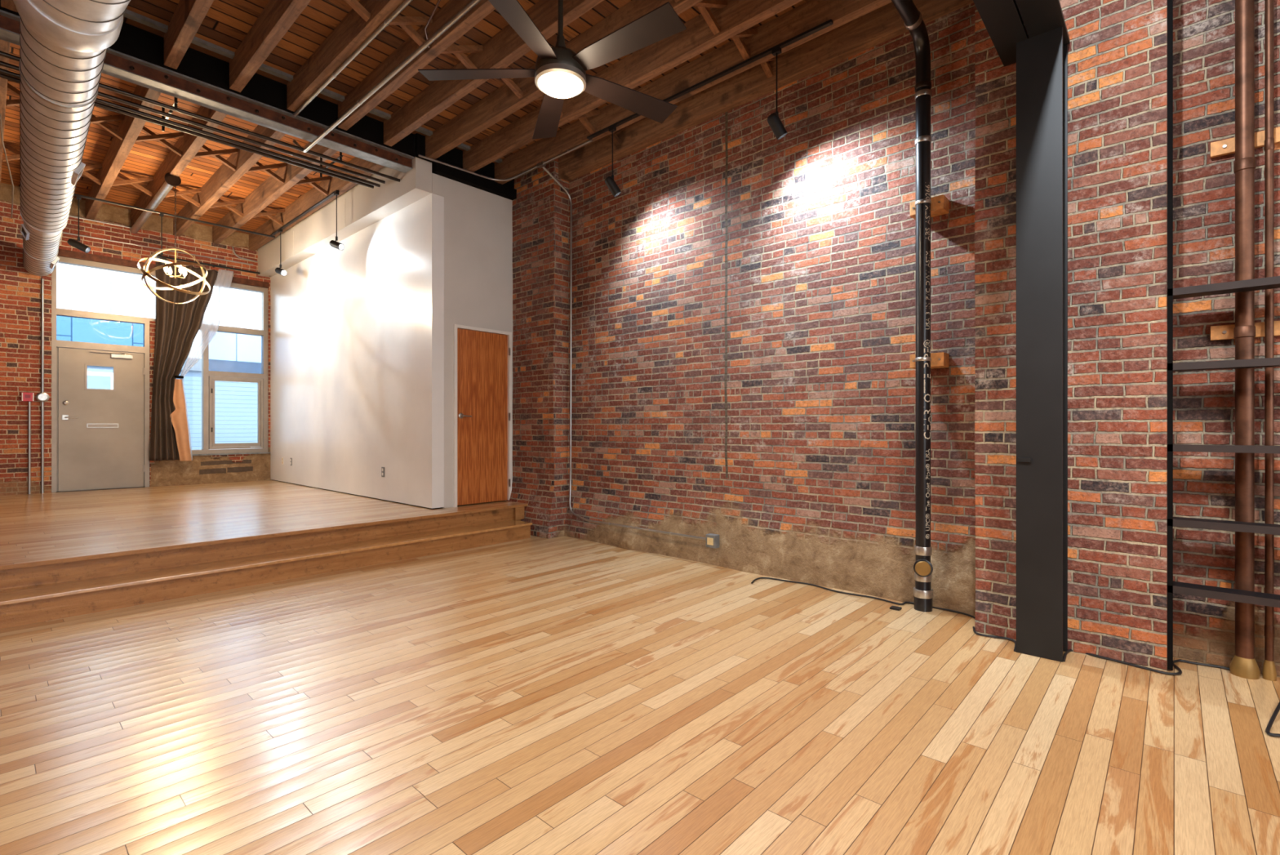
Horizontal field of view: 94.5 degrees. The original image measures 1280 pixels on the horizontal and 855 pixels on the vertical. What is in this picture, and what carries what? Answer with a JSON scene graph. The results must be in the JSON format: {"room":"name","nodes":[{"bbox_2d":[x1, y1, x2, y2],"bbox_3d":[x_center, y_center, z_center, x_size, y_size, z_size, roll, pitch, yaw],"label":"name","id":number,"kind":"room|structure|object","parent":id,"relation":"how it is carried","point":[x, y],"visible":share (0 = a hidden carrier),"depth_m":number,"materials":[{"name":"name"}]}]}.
{"room":"empty loft apartment","nodes":[
{"label":"empty loft apartment","id":0,"kind":"room"},
{"bbox_2d":[0,182,271,495],"bbox_3d":[-7.835,-1.010,7.976,0.320,4.400,8.150,0,0,42],"label":"wall","id":1,"kind":"structure","parent":0,"point":[20,289],"depth_m":7.78,"materials":[{"name":"brick"}]},
{"bbox_2d":[27,401,31,493],"bbox_3d":[-7.887,0.240,7.649,0.024,1.240,0.024,0,0,42],"label":"conduit","id":2,"kind":"object","parent":1,"relation":"attached to","point":[28,402],"visible":1,"depth_m":7.64,"materials":[{"name":"metal"}]},
{"bbox_2d":[40,278,44,493],"bbox_3d":[-7.808,-0.540,7.737,0.034,2.800,0.034,0,0,42],"label":"conduit","id":3,"kind":"object","parent":1,"relation":"attached to","point":[42,279],"visible":1,"depth_m":7.72,"materials":[{"name":"metal"}]},
{"bbox_2d":[62,231,253,265],"bbox_3d":[-6.974,-2.600,8.661,0.020,0.040,2.280,0,0,42],"label":"conduit","id":4,"kind":"object","parent":1,"relation":"attached to","point":[62,232],"visible":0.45,"depth_m":8.54,"materials":[{"name":"metal"}]},
{"bbox_2d":[51,256,270,492],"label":"window","id":5,"kind":"structure","parent":1,"relation":"in","point":[70,328],"depth_m":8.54,"materials":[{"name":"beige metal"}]},
{"bbox_2d":[56,346,144,491],"bbox_3d":[-7.452,-0.105,8.207,0.109,1.930,0.906,0,0,42],"label":"door","id":6,"kind":"structure","parent":5,"relation":"attached to","point":[100,432],"depth_m":8.18,"materials":[{"name":"beige metal"}]},
{"bbox_2d":[57,248,268,288],"bbox_3d":[-7.028,-2.325,8.847,0.312,0.090,2.525,0,0,42],"label":"trim","id":7,"kind":"structure","parent":1,"relation":"attached to","point":[64,253],"depth_m":8.29,"materials":[{"name":"metal"}]},
{"bbox_2d":[151,254,271,276],"bbox_3d":[-6.529,-2.482,9.094,0.122,0.056,1.520,0,0,42],"label":"curtain rod","id":8,"kind":"object","parent":1,"relation":"attached to","point":[166,257],"visible":0.72,"depth_m":9.05,"materials":[{"name":"black metal"}]},
{"bbox_2d":[148,262,233,461],"bbox_3d":[-6.676,-0.967,8.847,0.136,2.920,1.020,0,0,42],"label":"curtain","id":9,"kind":"object","parent":8,"relation":"hanging from","point":[178,324],"visible":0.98,"depth_m":8.69,"materials":[{"name":"brown fabric"}]},
{"bbox_2d":[0,43,355,234],"bbox_3d":[-5.897,-3.120,6.228,5.500,0.060,8.150,0,0,42],"label":"ceiling","id":10,"kind":"structure","parent":0,"point":[144,158],"depth_m":6.88,"materials":[{"name":"wood"}]},
{"bbox_2d":[0,39,10,184],"bbox_3d":[-6.192,-2.965,5.706,5.160,0.250,0.084,0,0,42],"label":"joist","id":11,"kind":"object","parent":10,"relation":"attached to","point":[4,46],"visible":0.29,"depth_m":5.02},
{"bbox_2d":[0,114,13,218],"bbox_3d":[-6.238,-2.535,5.848,0.056,0.620,1.307,0,0,-43],"label":"wire","id":12,"kind":"object","parent":11,"relation":"hanging from","point":[1,126],"visible":1,"depth_m":5.82,"materials":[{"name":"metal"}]},
{"bbox_2d":[13,0,130,275],"bbox_3d":[-4.939,-2.497,4.970,8.079,1.167,0.594,0,0,42],"label":"spiral duct","id":13,"kind":"object","parent":10,"relation":"hanging from","point":[64,44],"visible":1,"depth_m":3.60,"materials":[{"name":"metal"}]},
{"bbox_2d":[19,223,30,239],"bbox_3d":[-6.448,-2.050,6.214,0.320,0.107,0.077,0,0,42],"label":"register","id":14,"kind":"object","parent":13,"relation":"attached to","point":[26,234],"depth_m":6.20,"materials":[{"name":"metal"}]},
{"bbox_2d":[71,162,85,185],"bbox_3d":[-4.527,-2.041,4.760,0.320,0.107,0.077,0,0,42],"label":"register","id":15,"kind":"object","parent":13,"relation":"attached to","point":[75,175],"depth_m":4.69,"materials":[{"name":"metal"}]},
{"bbox_2d":[91,114,123,140],"bbox_3d":[-5.253,-2.965,5.748,0.048,0.222,0.377,0,0,42],"label":"brace","id":16,"kind":"object","parent":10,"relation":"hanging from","point":[104,125],"visible":0.5,"depth_m":5.80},
{"bbox_2d":[85,84,160,219],"bbox_3d":[-5.603,-2.965,6.360,5.160,0.250,0.084,0,0,42],"label":"joist","id":17,"kind":"object","parent":10,"relation":"attached to","point":[131,127],"visible":0.66,"depth_m":6.24,"materials":[{"name":"wood"}]},
{"bbox_2d":[90,114,124,123],"bbox_3d":[-5.208,-2.965,5.707,0.048,0.222,0.377,0,0,42],"label":"brace","id":18,"kind":"object","parent":17,"relation":"attached to","point":[114,117],"visible":0.5,"depth_m":5.74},
{"bbox_2d":[135,132,183,142],"bbox_3d":[-4.903,-2.965,6.045,0.048,0.222,0.406,0,0,42],"label":"brace","id":19,"kind":"object","parent":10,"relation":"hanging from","point":[179,135],"visible":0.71,"depth_m":6.03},
{"bbox_2d":[141,125,182,156],"bbox_3d":[-4.948,-2.965,6.086,0.048,0.222,0.406,0,0,42],"label":"brace","id":20,"kind":"object","parent":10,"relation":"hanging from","point":[145,130],"visible":0.57,"depth_m":6.12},
{"bbox_2d":[137,186,210,303],"bbox_3d":[-5.475,-2.277,6.979,0.620,1.626,0.665,0,0,-13],"label":"chandelier","id":21,"kind":"object","parent":10,"relation":"hanging from","point":[145,272],"visible":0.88,"depth_m":6.96,"materials":[{"name":"gold metal"}]},
{"bbox_2d":[130,106,226,226],"bbox_3d":[-5.288,-2.965,6.709,5.160,0.250,0.084,0,0,42],"label":"joist","id":22,"kind":"object","parent":10,"relation":"attached to","point":[189,144],"visible":0.52,"depth_m":6.38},
{"bbox_2d":[111,176,153,186],"bbox_3d":[-6.114,-2.965,7.137,0.048,0.222,0.406,0,0,42],"label":"brace","id":23,"kind":"object","parent":22,"relation":"attached to","point":[146,179],"visible":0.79,"depth_m":7.12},
{"bbox_2d":[117,173,152,196],"bbox_3d":[-6.158,-2.965,7.177,0.048,0.222,0.406,0,0,42],"label":"brace","id":24,"kind":"object","parent":22,"relation":"attached to","point":[120,175],"visible":0.64,"depth_m":7.21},
{"bbox_2d":[129,172,181,233],"bbox_3d":[-6.236,-2.798,7.550,2.605,0.150,0.150,0,0,42],"label":"vent pipe","id":25,"kind":"object","parent":22,"relation":"attached to","point":[171,180],"visible":0.98,"depth_m":7.18,"materials":[{"name":"silver metal"}]},
{"bbox_2d":[200,144,235,170],"bbox_3d":[-4.630,-2.965,6.438,0.048,0.222,0.415,0,0,42],"label":"brace","id":26,"kind":"object","parent":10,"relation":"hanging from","point":[204,148],"visible":0.57,"depth_m":6.48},
{"bbox_2d":[173,124,285,236],"bbox_3d":[-4.966,-2.965,7.065,5.160,0.250,0.084,0,0,42],"label":"joist","id":27,"kind":"object","parent":10,"relation":"attached to","point":[224,177],"visible":0.66,"depth_m":7.00,"materials":[{"name":"wood"}]},
{"bbox_2d":[194,148,237,157],"bbox_3d":[-4.585,-2.965,6.398,0.048,0.222,0.415,0,0,42],"label":"brace","id":28,"kind":"object","parent":27,"relation":"attached to","point":[199,154],"visible":0.79,"depth_m":6.39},
{"bbox_2d":[212,142,337,244],"bbox_3d":[-4.645,-2.965,7.422,5.160,0.250,0.084,0,0,42],"label":"joist","id":29,"kind":"object","parent":10,"relation":"attached to","point":[270,189],"visible":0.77,"depth_m":7.41,"materials":[{"name":"wood"}]},
{"bbox_2d":[73,193,275,237],"bbox_3d":[-6.020,-2.745,7.719,0.034,0.020,2.234,0,0,42],"label":"track","id":30,"kind":"object","parent":29,"relation":"attached to","point":[75,194],"visible":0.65,"depth_m":7.66,"materials":[{"name":"black metal"}]},
{"bbox_2d":[66,195,90,253],"bbox_3d":[-6.650,-2.406,7.018,0.210,0.667,0.082,0,0,-17],"label":"track spotlight","id":31,"kind":"object","parent":30,"relation":"attached to","point":[71,242],"visible":1,"depth_m":7.00,"materials":[{"name":"black metal"}]},
{"bbox_2d":[153,213,170,264],"bbox_3d":[-6.130,-2.406,7.594,0.179,0.668,0.082,0,0,-21],"label":"track spotlight","id":32,"kind":"object","parent":30,"relation":"attached to","point":[162,215],"visible":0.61,"depth_m":7.59,"materials":[{"name":"black metal"}]},
{"bbox_2d":[246,162,286,172],"bbox_3d":[-4.264,-2.965,6.755,0.048,0.222,0.415,0,0,42],"label":"brace","id":33,"kind":"object","parent":29,"relation":"attached to","point":[278,165],"visible":0.79,"depth_m":6.75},
{"bbox_2d":[320,151,342,177],"bbox_3d":[-3.135,-2.725,6.005,0.540,0.230,0.020,0,0,42],"label":"hanger","id":34,"kind":"object","parent":29,"relation":"attached to","point":[340,157],"visible":0.52,"depth_m":5.97,"materials":[{"name":"metal"}]},
{"bbox_2d":[0,72,373,188],"bbox_3d":[-5.045,-2.650,4.201,0.032,0.032,6.280,0,0,42],"label":"ceiling pipe","id":35,"kind":"object","parent":34,"relation":"attached to","point":[2,75],"visible":0.92,"depth_m":5.42,"materials":[{"name":"metal"}]},
{"bbox_2d":[0,61,385,183],"bbox_3d":[-4.868,-2.645,4.054,0.032,0.032,6.300,0,0,42],"label":"ceiling pipe","id":36,"kind":"object","parent":34,"relation":"attached to","point":[2,63],"visible":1,"depth_m":5.27,"materials":[{"name":"metal"}]},
{"bbox_2d":[0,50,399,182],"bbox_3d":[-4.696,-2.630,3.946,0.032,0.032,6.370,0,0,42],"label":"ceiling pipe","id":37,"kind":"object","parent":34,"relation":"attached to","point":[2,53],"visible":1,"depth_m":5.13,"materials":[{"name":"metal"}]},
{"bbox_2d":[161,97,177,131],"bbox_3d":[-4.005,-2.725,5.040,0.540,0.230,0.020,0,0,42],"label":"hanger","id":38,"kind":"object","parent":37,"relation":"attached to","point":[175,104],"visible":0.5,"depth_m":5.00,"materials":[{"name":"metal"}]},
{"bbox_2d":[0,68,380,186],"bbox_3d":[-4.957,-2.640,4.134,0.032,0.032,6.300,0,0,42],"label":"ceiling pipe","id":39,"kind":"object","parent":38,"relation":"hanging from","point":[2,71],"visible":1,"depth_m":5.36,"materials":[{"name":"metal"}]},
{"bbox_2d":[248,156,383,250],"bbox_3d":[-4.320,-2.965,7.782,5.160,0.250,0.084,0,0,42],"label":"joist","id":40,"kind":"object","parent":10,"relation":"attached to","point":[313,196],"visible":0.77,"depth_m":7.76,"materials":[{"name":"wood"}]},
{"bbox_2d":[270,190,339,235],"bbox_3d":[-4.525,-2.828,7.906,2.444,0.020,0.034,0,0,42],"label":"track","id":41,"kind":"object","parent":40,"relation":"attached to","point":[331,194],"visible":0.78,"depth_m":7.77,"materials":[{"name":"black metal"}]},
{"bbox_2d":[329,191,344,250],"bbox_3d":[-3.643,-2.470,7.111,0.184,0.700,0.082,0,0,19],"label":"track spotlight","id":42,"kind":"object","parent":41,"relation":"attached to","point":[335,244],"visible":1,"depth_m":7.10,"materials":[{"name":"black metal"}]},
{"bbox_2d":[294,175,330,185],"bbox_3d":[-3.940,-2.965,7.113,0.048,0.223,0.420,0,0,42],"label":"brace","id":43,"kind":"object","parent":40,"relation":"attached to","point":[325,178],"visible":0.79,"depth_m":7.11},
{"bbox_2d":[0,480,525,591],"bbox_3d":[-5.914,1.025,5.940,5.860,0.330,7.700,0,0,42],"label":"floor","id":44,"kind":"structure","parent":0,"point":[37,526],"depth_m":5.52,"materials":[{"name":"brown wood"}]},
{"bbox_2d":[0,503,528,569],"bbox_3d":[-3.776,0.874,3.917,0.025,0.028,7.560,0,0,42],"label":"trim","id":45,"kind":"structure","parent":44,"relation":"attached to","point":[13,566],"depth_m":4.56,"materials":[{"name":"brown wood"}]},
{"bbox_2d":[257,134,431,277],"bbox_3d":[-4.181,-2.773,7.892,5.220,0.634,0.180,0,0,42],"label":"wall","id":46,"kind":"structure","parent":0,"point":[365,206],"depth_m":7.24,"materials":[{"name":"white paint"}]},
{"bbox_2d":[270,193,444,507],"bbox_3d":[-4.073,-0.804,8.011,5.220,3.304,0.140,0,0,42],"label":"wall partition","id":47,"kind":"structure","parent":0,"point":[357,331],"depth_m":7.23,"materials":[{"name":"white paint"}]},
{"bbox_2d":[123,0,809,163],"bbox_3d":[2.097,-3.040,-1.184,16.300,0.060,8.450,0,0,42],"label":"ceiling","id":48,"kind":"structure","parent":0,"point":[226,24],"depth_m":4.60,"materials":[{"name":"wood"}]},
{"bbox_2d":[164,0,213,69],"bbox_3d":[-0.159,-2.895,1.444,9.350,0.230,0.080,0,0,42],"label":"joist","id":49,"kind":"object","parent":48,"relation":"attached to","point":[188,15],"visible":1,"depth_m":4.20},
{"bbox_2d":[229,0,311,92],"bbox_3d":[0.125,-2.895,1.759,9.350,0.230,0.080,0,0,42],"label":"joist","id":50,"kind":"object","parent":48,"relation":"attached to","point":[277,16],"visible":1,"depth_m":4.33,"materials":[{"name":"wood"}]},
{"bbox_2d":[286,0,404,111],"bbox_3d":[0.410,-2.895,2.075,9.350,0.230,0.080,0,0,42],"label":"joist","id":51,"kind":"object","parent":48,"relation":"attached to","point":[353,31],"visible":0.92,"depth_m":4.47,"materials":[{"name":"wood"}]},
{"bbox_2d":[293,0,413,116],"bbox_3d":[-1.764,-2.765,4.076,3.480,0.034,0.034,0,0,42],"label":"conduit","id":52,"kind":"object","parent":51,"relation":"attached to","point":[386,23],"visible":1,"depth_m":4.35,"materials":[{"name":"metal"}]},
{"bbox_2d":[344,0,370,22],"bbox_3d":[-1.979,-2.895,3.943,0.048,0.202,0.361,0,0,42],"label":"brace","id":53,"kind":"object","parent":51,"relation":"attached to","point":[355,5],"visible":1,"depth_m":4.01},
{"bbox_2d":[337,0,495,130],"bbox_3d":[0.695,-2.895,2.390,9.350,0.230,0.080,0,0,42],"label":"joist","id":54,"kind":"object","parent":48,"relation":"attached to","point":[483,8],"visible":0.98,"depth_m":4.59,"materials":[{"name":"wood"}]},
{"bbox_2d":[389,16,432,25],"bbox_3d":[-1.649,-2.895,4.218,0.048,0.202,0.361,0,0,42],"label":"brace","id":55,"kind":"object","parent":54,"relation":"attached to","point":[398,20],"visible":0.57,"depth_m":4.21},
{"bbox_2d":[397,13,428,50],"bbox_3d":[-1.694,-2.895,4.258,0.048,0.202,0.361,0,0,42],"label":"brace","id":56,"kind":"object","parent":54,"relation":"attached to","point":[408,29],"visible":0.38,"depth_m":4.30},
{"bbox_2d":[451,43,477,68],"bbox_3d":[-1.409,-2.895,4.575,0.048,0.202,0.363,0,0,42],"label":"brace","id":57,"kind":"object","parent":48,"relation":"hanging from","point":[462,57],"visible":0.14,"depth_m":4.61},
{"bbox_2d":[383,0,604,146],"bbox_3d":[0.981,-2.895,2.707,9.350,0.230,0.080,0,0,42],"label":"joist","id":58,"kind":"object","parent":48,"relation":"attached to","point":[506,46],"visible":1,"depth_m":4.67,"materials":[{"name":"wood"}]},
{"bbox_2d":[440,44,483,53],"bbox_3d":[-1.364,-2.895,4.535,0.048,0.202,0.363,0,0,42],"label":"brace","id":59,"kind":"object","parent":58,"relation":"attached to","point":[471,48],"visible":0.79,"depth_m":4.53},
{"bbox_2d":[417,0,686,139],"bbox_3d":[-0.388,-2.405,3.156,1.416,1.210,1.454,0,0,42],"label":"ceiling fan","id":60,"kind":"object","parent":48,"relation":"hanging from","point":[559,72],"visible":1,"depth_m":3.08,"materials":[{"name":"black metal"}]},
{"bbox_2d":[537,71,582,98],"bbox_3d":[-0.425,-1.825,3.171,0.236,0.050,0.236,0,0,42],"label":"diffuser","id":61,"kind":"object","parent":60,"relation":"attached to","point":[560,85],"depth_m":3.12,"materials":[{"name":"beige"}]},
{"bbox_2d":[425,0,702,160],"bbox_3d":[1.271,-2.895,3.029,9.350,0.230,0.080,0,0,42],"label":"joist","id":62,"kind":"object","parent":48,"relation":"attached to","point":[502,102],"visible":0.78,"depth_m":5.16,"materials":[{"name":"wood"}]},
{"bbox_2d":[501,78,523,98],"bbox_3d":[-1.121,-2.895,4.894,0.048,0.202,0.369,0,0,42],"label":"brace","id":63,"kind":"object","parent":62,"relation":"attached to","point":[509,82],"visible":0.43,"depth_m":4.95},
{"bbox_2d":[462,0,802,172],"bbox_3d":[1.562,-2.895,3.352,9.350,0.230,0.080,0,0,42],"label":"joist","id":64,"kind":"object","parent":48,"relation":"attached to","point":[647,63],"visible":0.8,"depth_m":4.65,"materials":[{"name":"wood"}]},
{"bbox_2d":[697,6,719,35],"bbox_3d":[0.432,-2.895,4.078,0.048,0.202,0.370,0,0,42],"label":"brace","id":65,"kind":"object","parent":64,"relation":"attached to","point":[705,12],"visible":0.78,"depth_m":4.13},
{"bbox_2d":[693,0,727,8],"bbox_3d":[0.477,-2.895,4.037,0.048,0.202,0.370,0,0,42],"label":"brace","id":66,"kind":"object","parent":64,"relation":"attached to","point":[704,3],"visible":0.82,"depth_m":4.04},
{"bbox_2d":[494,0,892,184],"bbox_3d":[1.833,-2.895,3.652,9.350,0.230,0.080,0,0,42],"label":"joist","id":67,"kind":"object","parent":48,"relation":"attached to","point":[812,13],"visible":0.78,"depth_m":4.77,"materials":[{"name":"wood"}]},
{"bbox_2d":[417,138,592,181],"bbox_3d":[-1.294,-2.756,6.200,1.818,0.041,0.732,0,0,10],"label":"conduit","id":68,"kind":"object","parent":67,"relation":"attached to","point":[542,164],"visible":1,"depth_m":6.20,"materials":[{"name":"metal"}]},
{"bbox_2d":[586,19,833,139],"bbox_3d":[0.408,-2.768,4.857,2.434,0.020,0.034,0,0,42],"label":"track","id":69,"kind":"object","parent":67,"relation":"attached to","point":[830,22],"visible":1,"depth_m":4.58,"materials":[{"name":"black metal"}]},
{"bbox_2d":[604,125,621,196],"bbox_3d":[-0.248,-2.443,5.454,0.154,0.633,0.082,0,0,-13],"label":"track spotlight","id":70,"kind":"object","parent":69,"relation":"attached to","point":[610,182],"visible":1,"depth_m":5.43,"materials":[{"name":"black metal"}]},
{"bbox_2d":[767,46,787,140],"bbox_3d":[1.003,-2.434,4.325,0.150,0.653,0.082,0,0,-10],"label":"track spotlight","id":71,"kind":"object","parent":69,"relation":"attached to","point":[774,121],"visible":1,"depth_m":4.30,"materials":[{"name":"black metal"}]},
{"bbox_2d":[732,37,751,60],"bbox_3d":[0.714,-2.895,4.389,0.048,0.202,0.342,0,0,42],"label":"brace","id":72,"kind":"object","parent":67,"relation":"attached to","point":[739,42],"visible":0.5,"depth_m":4.44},
{"bbox_2d":[730,28,757,38],"bbox_3d":[0.758,-2.895,4.349,0.048,0.202,0.342,0,0,42],"label":"brace","id":73,"kind":"object","parent":67,"relation":"attached to","point":[749,32],"visible":0.71,"depth_m":4.37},
{"bbox_2d":[558,0,973,181],"bbox_3d":[2.093,-2.880,3.940,9.350,0.260,0.185,0,0,42],"label":"joist","id":74,"kind":"object","parent":48,"relation":"attached to","point":[880,25],"visible":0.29,"depth_m":4.86,"materials":[{"name":"wood"}]},
{"bbox_2d":[431,173,512,507],"bbox_3d":[-1.868,-0.905,6.649,0.120,3.530,1.068,0,0,42],"label":"wall","id":75,"kind":"structure","parent":0,"point":[478,223],"depth_m":6.54,"materials":[{"name":"white paint"}]},
{"bbox_2d":[414,133,514,188],"bbox_3d":[-1.837,-2.933,6.586,0.050,0.315,1.380,0,0,42],"label":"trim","id":76,"kind":"structure","parent":75,"relation":"attached to","point":[454,157],"depth_m":6.37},
{"bbox_2d":[431,161,516,199],"bbox_3d":[-1.756,-2.723,6.638,0.100,0.105,1.195,0,0,42],"label":"trim","id":77,"kind":"structure","parent":75,"relation":"on","point":[481,183],"depth_m":6.51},
{"bbox_2d":[453,324,511,506],"bbox_3d":[-1.803,-0.128,6.710,0.135,1.975,0.750,0,0,42],"label":"trim","id":78,"kind":"structure","parent":75,"relation":"attached to","point":[508,334],"depth_m":6.71,"materials":[{"name":"white paint"}]},
{"bbox_2d":[457,328,510,505],"bbox_3d":[-1.763,-0.115,6.683,0.099,1.926,0.681,0,0,42],"label":"door","id":79,"kind":"structure","parent":75,"relation":"in","point":[482,357],"depth_m":6.68,"materials":[{"name":"brown wood"}]},
{"bbox_2d":[0,535,1279,854],"bbox_3d":[-0.263,1.240,0.978,9.500,0.100,7.900,0,0,42],"label":"floor","id":80,"kind":"structure","parent":0,"point":[563,695],"depth_m":2.39,"materials":[{"name":"brown wood"}]},
{"bbox_2d":[0,506,532,628],"bbox_3d":[-3.709,1.040,3.797,0.345,0.300,7.470,0,0,42],"label":"step","id":81,"kind":"structure","parent":80,"relation":"on","point":[38,603],"depth_m":4.38,"materials":[{"name":"brown wood"}]},
{"bbox_2d":[751,577,975,618],"bbox_3d":[1.523,1.182,4.169,1.537,0.012,0.225,0,0,35],"label":"cable","id":82,"kind":"object","parent":80,"relation":"on","point":[754,580],"visible":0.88,"depth_m":4.17,"materials":[{"name":"rubber"}]},
{"bbox_2d":[891,0,933,611],"bbox_3d":[1.147,-0.762,3.071,0.135,3.905,2.262,0,0,42],"label":"drain pipe","id":83,"kind":"object","parent":80,"relation":"on","point":[912,18],"visible":1,"depth_m":3.84,"materials":[{"name":"black metal"}]},
{"bbox_2d":[1016,26,1067,662],"bbox_3d":[2.130,-0.422,3.139,0.202,3.225,0.214,0,0,42],"label":"steel column","id":84,"kind":"structure","parent":80,"relation":"on","point":[1042,60],"depth_m":3.07,"materials":[{"name":"metal"}]},
{"bbox_2d":[973,0,1070,66],"bbox_3d":[-0.229,-2.405,0.584,0.302,0.740,7.160,0,0,42],"label":"steel beam","id":85,"kind":"structure","parent":84,"relation":"on","point":[1002,19],"depth_m":2.97,"materials":[{"name":"metal"}]},
{"bbox_2d":[1062,648,1182,675],"bbox_3d":[2.414,1.182,2.997,0.503,0.012,0.190,0,0,23],"label":"cable","id":86,"kind":"object","parent":80,"relation":"on","point":[1068,651],"visible":0.97,"depth_m":2.95,"materials":[{"name":"rubber"}]},
{"bbox_2d":[1173,658,1229,670],"bbox_3d":[2.793,1.182,2.961,0.230,0.012,0.056,0,0,23],"label":"cable","id":87,"kind":"object","parent":80,"relation":"on","point":[1177,660],"visible":0.91,"depth_m":2.96,"materials":[{"name":"rubber"}]},
{"bbox_2d":[1229,0,1260,679],"bbox_3d":[2.906,-0.905,2.846,0.106,4.190,0.106,0,0,42],"label":"copper pipe","id":88,"kind":"object","parent":80,"relation":"on","point":[1243,664],"visible":1,"depth_m":2.82,"materials":[{"name":"gold metal"}]},
{"bbox_2d":[1262,0,1276,680],"bbox_3d":[2.978,-0.905,2.802,0.048,4.190,0.048,0,0,42],"label":"copper pipe","id":89,"kind":"object","parent":80,"relation":"on","point":[1268,671],"visible":1,"depth_m":2.79,"materials":[{"name":"gold metal"}]},
{"bbox_2d":[1265,701,1279,736],"bbox_3d":[2.588,1.158,2.399,0.403,0.063,0.063,0,0,-41],"label":"cable","id":90,"kind":"object","parent":80,"relation":"on","point":[1277,708],"visible":1,"depth_m":2.35,"materials":[{"name":"rubber"}]},
{"bbox_2d":[505,0,1279,676],"bbox_3d":[0.128,-0.985,5.681,14.620,4.350,0.892,0,0,42],"label":"wall","id":91,"kind":"structure","parent":0,"point":[744,305],"depth_m":4.16,"materials":[{"name":"brick"}]},
{"bbox_2d":[123,9,502,163],"bbox_3d":[-3.879,-2.995,4.105,0.060,0.030,7.700,0,0,42],"label":"trim","id":92,"kind":"structure","parent":91,"relation":"attached to","point":[128,14],"depth_m":4.78,"materials":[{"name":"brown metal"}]},
{"bbox_2d":[542,167,706,540],"bbox_3d":[-0.168,-0.885,5.727,1.962,3.730,0.411,0,0,42],"label":"conduit","id":93,"kind":"object","parent":91,"relation":"attached to","point":[544,168],"visible":1,"depth_m":6.50,"materials":[{"name":"metal"}]},
{"bbox_2d":[706,533,719,547],"bbox_3d":[0.620,0.970,5.069,0.100,0.110,0.071,0,0,42],"label":"outlet box","id":94,"kind":"object","parent":91,"relation":"attached to","point":[712,540],"visible":1,"depth_m":5.04,"materials":[{"name":"grey metal"}]},
{"bbox_2d":[910,351,948,368],"bbox_3d":[1.958,-0.444,3.985,0.210,0.090,0.209,0,0,42],"label":"wood block","id":95,"kind":"object","parent":91,"relation":"attached to","point":[939,360],"visible":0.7,"depth_m":3.88,"materials":[{"name":"brown wood"}]},
{"bbox_2d":[910,194,949,220],"bbox_3d":[1.958,-1.467,3.985,0.210,0.090,0.209,0,0,42],"label":"wood block","id":96,"kind":"object","parent":91,"relation":"attached to","point":[940,205],"visible":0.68,"depth_m":3.89,"materials":[{"name":"brown wood"}]},
{"bbox_2d":[1167,0,1173,670],"bbox_3d":[2.591,-0.890,2.894,0.020,4.140,0.032,0,0,42],"label":"pipe","id":97,"kind":"object","parent":91,"relation":"attached to","point":[1170,2],"visible":1,"depth_m":2.88,"materials":[{"name":"metal"}]},
{"bbox_2d":[1167,581,1279,607],"bbox_3d":[3.296,0.786,2.328,1.824,0.034,0.137,0,0,42],"label":"shelf","id":98,"kind":"object","parent":91,"relation":"attached to","point":[1183,588],"visible":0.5,"depth_m":2.77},
{"bbox_2d":[1167,275,1279,299],"bbox_3d":[3.296,-0.658,2.328,1.824,0.034,0.137,0,0,42],"label":"shelf","id":99,"kind":"object","parent":91,"relation":"attached to","point":[1270,282],"visible":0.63,"depth_m":2.77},
{"bbox_2d":[1167,516,1279,534],"bbox_3d":[3.296,0.462,2.328,1.824,0.034,0.137,0,0,42],"label":"shelf","id":100,"kind":"object","parent":91,"relation":"attached to","point":[1225,525],"visible":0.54,"depth_m":2.77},
{"bbox_2d":[1167,357,1279,371],"bbox_3d":[3.296,-0.295,2.328,1.824,0.034,0.137,0,0,42],"label":"shelf","id":101,"kind":"object","parent":91,"relation":"attached to","point":[1269,362],"visible":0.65,"depth_m":2.76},
{"bbox_2d":[1167,444,1279,453],"bbox_3d":[3.296,0.099,2.328,1.824,0.034,0.137,0,0,42],"label":"shelf","id":102,"kind":"object","parent":91,"relation":"attached to","point":[1176,447],"visible":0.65,"depth_m":2.75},
{"bbox_2d":[1210,126,1279,158],"bbox_3d":[3.249,-1.385,2.606,1.065,0.070,0.032,0,0,42],"label":"batten","id":103,"kind":"object","parent":91,"relation":"attached to","point":[1224,147],"visible":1,"depth_m":2.91,"materials":[{"name":"brown wood"}]},
{"bbox_2d":[1210,320,1279,340],"bbox_3d":[3.249,-0.470,2.606,1.065,0.070,0.032,0,0,42],"label":"batten","id":104,"kind":"object","parent":91,"relation":"attached to","point":[1224,331],"visible":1,"depth_m":2.91,"materials":[{"name":"brown wood"}]},
{"bbox_3d":[-5.125,-1.010,-0.158,15.200,4.400,0.300,0,0,42],"label":"wall","id":105,"kind":"structure","parent":0,"visible":0},
{"bbox_2d":[0,9,413,173],"bbox_3d":[-4.527,-2.725,3.790,0.200,0.110,6.365,0,0,42],"label":"steel beam","id":106,"kind":"structure","parent":105,"relation":"attached to","point":[117,64],"depth_m":4.95,"materials":[{"name":"metal"}]},
{"bbox_2d":[293,0,481,152],"bbox_3d":[-1.829,-2.709,4.399,4.209,0.209,0.040,0,0,42],"label":"conduit","id":107,"kind":"object","parent":106,"relation":"attached to","point":[473,3],"visible":0.94,"depth_m":4.35,"materials":[{"name":"metal"}]},
{"bbox_2d":[0,0,414,157],"bbox_3d":[-4.460,-2.935,3.733,0.035,0.310,6.370,0,0,42],"label":"ceiling beam","id":108,"kind":"structure","parent":105,"relation":"attached to","point":[132,41],"depth_m":4.89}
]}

